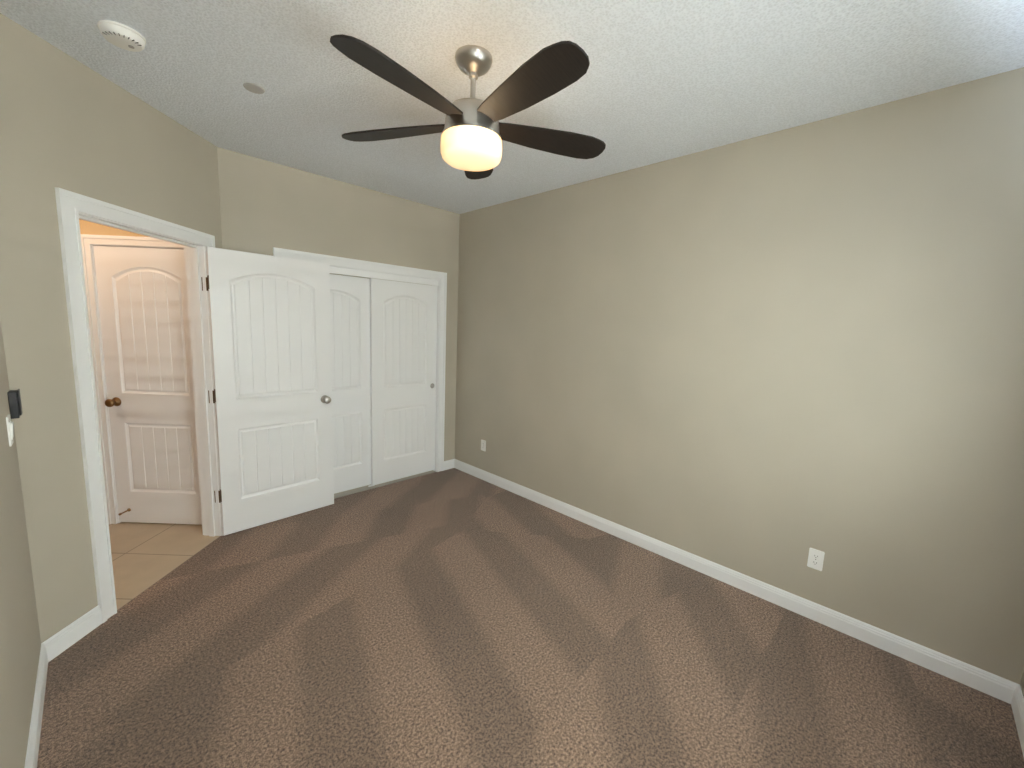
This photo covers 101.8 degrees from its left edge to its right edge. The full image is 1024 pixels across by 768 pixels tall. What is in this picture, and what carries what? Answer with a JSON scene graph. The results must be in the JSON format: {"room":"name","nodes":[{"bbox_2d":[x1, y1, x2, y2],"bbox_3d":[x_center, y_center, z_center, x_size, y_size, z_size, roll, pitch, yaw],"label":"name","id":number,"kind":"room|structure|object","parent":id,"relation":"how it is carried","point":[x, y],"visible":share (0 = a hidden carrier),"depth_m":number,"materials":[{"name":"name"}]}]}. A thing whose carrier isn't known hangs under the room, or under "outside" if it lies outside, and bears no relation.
{"room":"empty bedroom","nodes":[
{"label":"empty bedroom","id":0,"kind":"room"},
{"bbox_2d":[0,318,40,767],"bbox_3d":[-0.996,0.104,0.570,3.383,2.740,0.120,10,11,44],"label":"wall","id":1,"kind":"structure","parent":0,"point":[20,643],"depth_m":1.48,"materials":[{"name":"paint"}]},
{"bbox_2d":[6,414,13,446],"bbox_3d":[-1.962,0.181,1.631,0.070,0.114,0.013,10,11,44],"label":"light switch","id":2,"kind":"object","parent":1,"relation":"attached to","point":[10,427],"visible":1,"depth_m":1.62,"materials":[{"name":"white plastic"}]},
{"bbox_2d":[7,389,22,418],"bbox_3d":[-2.031,0.080,1.702,0.056,0.115,0.030,10,11,44],"label":"cradle","id":3,"kind":"object","parent":1,"relation":"attached to","point":[15,403],"visible":1,"depth_m":1.68,"materials":[{"name":"black plastic"}]},
{"bbox_2d":[24,637,55,767],"bbox_3d":[-0.999,1.406,0.794,3.143,0.100,0.014,10,11,44],"label":"baseboard","id":4,"kind":"structure","parent":1,"relation":"attached to","point":[47,652],"depth_m":1.61,"materials":[{"name":"white wood"}]},
{"bbox_2d":[0,13,221,642],"bbox_3d":[-2.133,-0.183,2.370,0.120,2.740,1.349,2,8,-1],"label":"wall","id":5,"kind":"structure","parent":0,"point":[69,123],"depth_m":1.89,"materials":[{"name":"paint"}]},
{"bbox_2d":[55,187,223,622],"bbox_3d":[-2.145,0.108,2.491,0.156,2.130,0.990,2,8,-1],"label":"door frame","id":6,"kind":"structure","parent":5,"relation":"attached to","point":[73,208],"depth_m":2.15,"materials":[{"name":"white wood"}]},
{"bbox_2d":[206,247,333,535],"bbox_3d":[-1.794,0.065,3.197,0.177,2.030,0.814,9,10,41],"label":"entry door","id":7,"kind":"structure","parent":5,"relation":"in","point":[270,323],"depth_m":3.14,"materials":[{"name":"white wood"}]},
{"bbox_2d":[217,147,459,460],"bbox_3d":[-1.356,-0.353,3.849,0.120,2.740,2.270,10,11,44],"label":"wall","id":8,"kind":"structure","parent":0,"point":[266,207],"depth_m":3.48,"materials":[{"name":"paint"}]},
{"bbox_2d":[330,274,370,493],"bbox_3d":[-1.584,0.030,3.712,0.044,1.965,0.722,10,11,44],"label":"closet door","id":9,"kind":"structure","parent":8,"relation":"in","point":[350,329],"depth_m":3.81,"materials":[{"name":"white wood"}]},
{"bbox_2d":[273,247,446,486],"bbox_3d":[-1.329,-0.050,3.916,0.138,2.123,1.616,10,11,44],"label":"trim","id":10,"kind":"structure","parent":8,"relation":"attached to","point":[353,267],"depth_m":4.13,"materials":[{"name":"white wood"}]},
{"bbox_2d":[369,278,436,485],"bbox_3d":[-1.070,-0.013,4.173,0.044,1.965,0.722,10,11,44],"label":"closet door","id":11,"kind":"structure","parent":8,"relation":"in","point":[403,329],"depth_m":4.13,"materials":[{"name":"white wood"}]},
{"bbox_2d":[330,273,435,498],"bbox_3d":[-1.552,-0.171,4.126,0.500,2.490,2.150,10,11,44],"label":"shell","id":12,"kind":"object","parent":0,"point":[349,492],"visible":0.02,"depth_m":4.16,"materials":[{"name":"paint"}]},
{"bbox_2d":[0,0,1023,213],"bbox_3d":[-1.917,-1.534,1.816,6.817,0.100,5.774,10,11,44],"label":"ceiling","id":13,"kind":"structure","parent":0,"point":[661,80],"depth_m":1.85,"materials":[{"name":"white paint"}]},
{"bbox_2d":[97,20,145,51],"bbox_3d":[-1.621,-1.439,1.734,0.148,0.044,0.148,10,11,44],"label":"smoke detector","id":14,"kind":"object","parent":13,"relation":"attached to","point":[120,35],"visible":1,"depth_m":1.70,"materials":[{"name":"white plastic"}]},
{"bbox_2d":[243,82,264,93],"bbox_3d":[-1.305,-1.495,2.106,0.094,0.008,0.094,10,11,44],"label":"disc","id":15,"kind":"object","parent":13,"relation":"attached to","point":[254,88],"visible":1,"depth_m":2.10,"materials":[{"name":"grey plastic"}]},
{"bbox_2d":[330,34,605,178],"bbox_3d":[-0.170,-1.192,1.793,1.249,0.437,1.256,10,11,44],"label":"ceiling fan","id":16,"kind":"object","parent":13,"relation":"hanging from","point":[474,131],"visible":1,"depth_m":1.72,"materials":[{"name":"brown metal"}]},
{"bbox_2d":[37,468,1023,767],"bbox_3d":[-0.273,1.343,2.213,4.097,0.100,3.054,10,11,44],"label":"floor","id":17,"kind":"structure","parent":0,"point":[453,618],"depth_m":1.97,"materials":[{"name":"brown carpet"}]},
{"bbox_2d":[455,67,1023,683],"bbox_3d":[0.897,-0.172,3.147,4.337,2.740,0.120,10,11,44],"label":"wall","id":18,"kind":"structure","parent":0,"point":[771,357],"depth_m":2.35,"materials":[{"name":"paint"}]},
{"bbox_2d":[481,439,485,450],"bbox_3d":[-0.298,0.638,4.323,0.070,0.114,0.008,10,11,44],"label":"electrical outlet","id":19,"kind":"object","parent":18,"relation":"attached to","point":[483,445],"visible":1,"depth_m":4.32,"materials":[{"name":"white plastic"}]},
{"bbox_2d":[452,459,1007,700],"bbox_3d":[0.800,1.140,3.276,4.097,0.100,0.014,10,11,44],"label":"baseboard","id":20,"kind":"structure","parent":18,"relation":"attached to","point":[896,645],"depth_m":2.46,"materials":[{"name":"white wood"}]},
{"bbox_2d":[807,548,824,570],"bbox_3d":[1.718,0.992,2.354,0.070,0.114,0.008,10,11,44],"label":"electrical outlet","id":21,"kind":"object","parent":18,"relation":"attached to","point":[815,558],"visible":1,"depth_m":2.35,"materials":[{"name":"white plastic"}]},
{"bbox_2d":[1020,668,1023,697],"bbox_3d":[1.278,0.192,0.561,0.120,2.740,3.294,10,11,44],"label":"wall","id":22,"kind":"structure","parent":0,"point":[1022,684],"depth_m":1.82,"materials":[{"name":"paint"}]},
{"bbox_2d":[1004,680,1023,756],"bbox_3d":[1.181,1.491,0.785,0.014,0.100,3.000,10,11,44],"label":"baseboard","id":23,"kind":"structure","parent":22,"relation":"attached to","point":[1015,696],"depth_m":1.79,"materials":[{"name":"white wood"}]},
{"label":"outside","id":24,"kind":"structure","parent":0,"visible":0},
{"bbox_2d":[79,219,147,236],"bbox_3d":[-3.546,-0.136,1.623,3.045,2.740,3.070,2,8,-1],"label":"wall","id":25,"kind":"structure","parent":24,"point":[89,228],"depth_m":2.88,"materials":[{"name":"paint"}]},
{"bbox_2d":[81,234,183,523],"bbox_3d":[-2.598,0.021,3.078,0.844,2.112,0.138,2,8,-1],"label":"door frame","id":26,"kind":"structure","parent":25,"relation":"attached to","point":[88,242],"depth_m":2.96,"materials":[{"name":"white wood"}]},
{"bbox_2d":[93,246,201,524],"bbox_3d":[-2.598,0.059,3.010,0.705,2.030,0.118,2,8,-1],"label":"hall door","id":27,"kind":"structure","parent":25,"relation":"in","point":[144,319],"depth_m":3.03,"materials":[{"name":"white wood"}]},
{"bbox_2d":[109,522,219,609],"bbox_3d":[-3.626,1.153,2.670,3.000,0.100,4.800,2,8,-1],"label":"floor","id":28,"kind":"structure","parent":24,"point":[145,556],"depth_m":2.82,"materials":[{"name":"beige tile"}]}
]}

